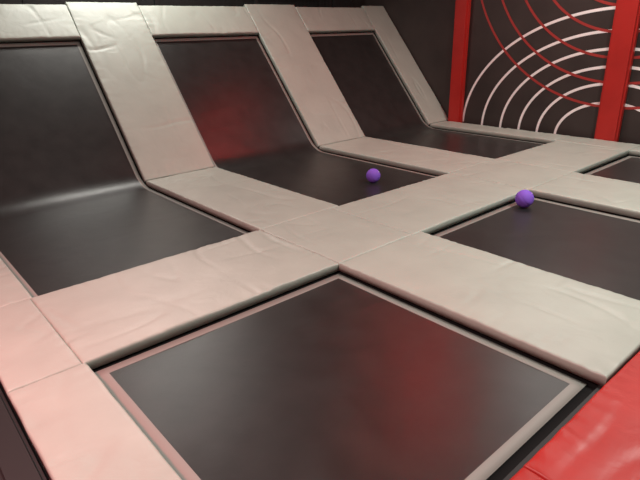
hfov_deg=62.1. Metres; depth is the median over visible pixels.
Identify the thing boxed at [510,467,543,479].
pad
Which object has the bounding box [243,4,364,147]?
pad
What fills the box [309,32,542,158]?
trampoline
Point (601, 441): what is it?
pad
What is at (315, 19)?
pad
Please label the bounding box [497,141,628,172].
pad
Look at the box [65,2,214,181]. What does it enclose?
pad
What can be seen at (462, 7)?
post
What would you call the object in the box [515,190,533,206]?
ball
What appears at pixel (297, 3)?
wall
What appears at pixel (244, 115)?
trampoline
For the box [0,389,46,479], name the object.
rail
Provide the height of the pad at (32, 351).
0.075 m
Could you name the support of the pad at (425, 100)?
attached to the trampoline frame
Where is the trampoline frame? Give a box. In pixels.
[0,125,639,479]
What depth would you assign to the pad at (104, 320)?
3.91 m
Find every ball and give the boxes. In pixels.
[366,168,379,182]
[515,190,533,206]
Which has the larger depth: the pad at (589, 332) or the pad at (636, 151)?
the pad at (636, 151)
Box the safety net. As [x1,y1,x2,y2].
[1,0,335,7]
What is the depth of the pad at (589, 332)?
3.67 m
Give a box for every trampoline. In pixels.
[0,40,249,297]
[92,271,598,479]
[153,35,436,205]
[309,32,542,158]
[430,197,639,299]
[581,155,639,182]
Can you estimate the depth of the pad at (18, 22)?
7.12 m
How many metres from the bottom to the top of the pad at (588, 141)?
0.075 m
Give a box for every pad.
[0,4,80,41]
[0,258,31,306]
[0,299,81,399]
[8,363,181,479]
[31,230,338,368]
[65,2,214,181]
[138,6,258,37]
[146,167,337,231]
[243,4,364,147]
[261,208,410,263]
[295,7,374,32]
[319,137,493,175]
[332,173,527,234]
[339,231,639,385]
[361,6,447,124]
[430,121,569,142]
[451,159,571,189]
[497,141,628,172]
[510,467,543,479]
[523,351,639,479]
[529,172,639,218]
[557,136,639,150]
[628,146,639,155]
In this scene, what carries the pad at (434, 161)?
on the trampoline frame
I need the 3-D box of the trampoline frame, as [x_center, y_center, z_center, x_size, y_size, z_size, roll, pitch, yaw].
[0.835,-1.398,6.142,8.920,2.801,8.867,-19,27,-37]
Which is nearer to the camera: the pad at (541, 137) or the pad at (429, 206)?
the pad at (429, 206)
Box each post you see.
[448,0,470,122]
[594,0,639,141]
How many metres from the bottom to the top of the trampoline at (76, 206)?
1.860 m
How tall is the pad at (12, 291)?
0.075 m
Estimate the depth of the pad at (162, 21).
8.60 m
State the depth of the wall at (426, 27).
9.49 m
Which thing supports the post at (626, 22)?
on the floor
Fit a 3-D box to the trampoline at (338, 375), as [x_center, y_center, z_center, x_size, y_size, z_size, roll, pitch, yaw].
[0.069,0.809,3.042,2.082,0.041,2.102,-19,27,-37]
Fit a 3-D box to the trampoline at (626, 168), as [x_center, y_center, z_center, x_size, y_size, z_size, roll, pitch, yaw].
[4.624,-0.754,6.714,1.872,0.041,2.102,-19,27,-37]
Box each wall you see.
[0,0,351,7]
[352,0,639,143]
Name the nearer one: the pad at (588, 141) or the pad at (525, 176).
the pad at (525, 176)
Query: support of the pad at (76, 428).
on the trampoline frame
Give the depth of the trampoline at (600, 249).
4.95 m
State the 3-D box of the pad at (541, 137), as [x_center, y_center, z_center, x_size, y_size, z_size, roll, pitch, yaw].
[3.239,-2.016,9.825,0.522,0.079,2.586,-19,27,-37]
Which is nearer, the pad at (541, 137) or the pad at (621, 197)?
the pad at (621, 197)
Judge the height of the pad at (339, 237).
0.076 m
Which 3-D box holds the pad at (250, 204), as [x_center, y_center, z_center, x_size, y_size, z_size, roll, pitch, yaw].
[-1.037,-0.547,6.378,1.051,0.075,2.586,-19,27,-37]

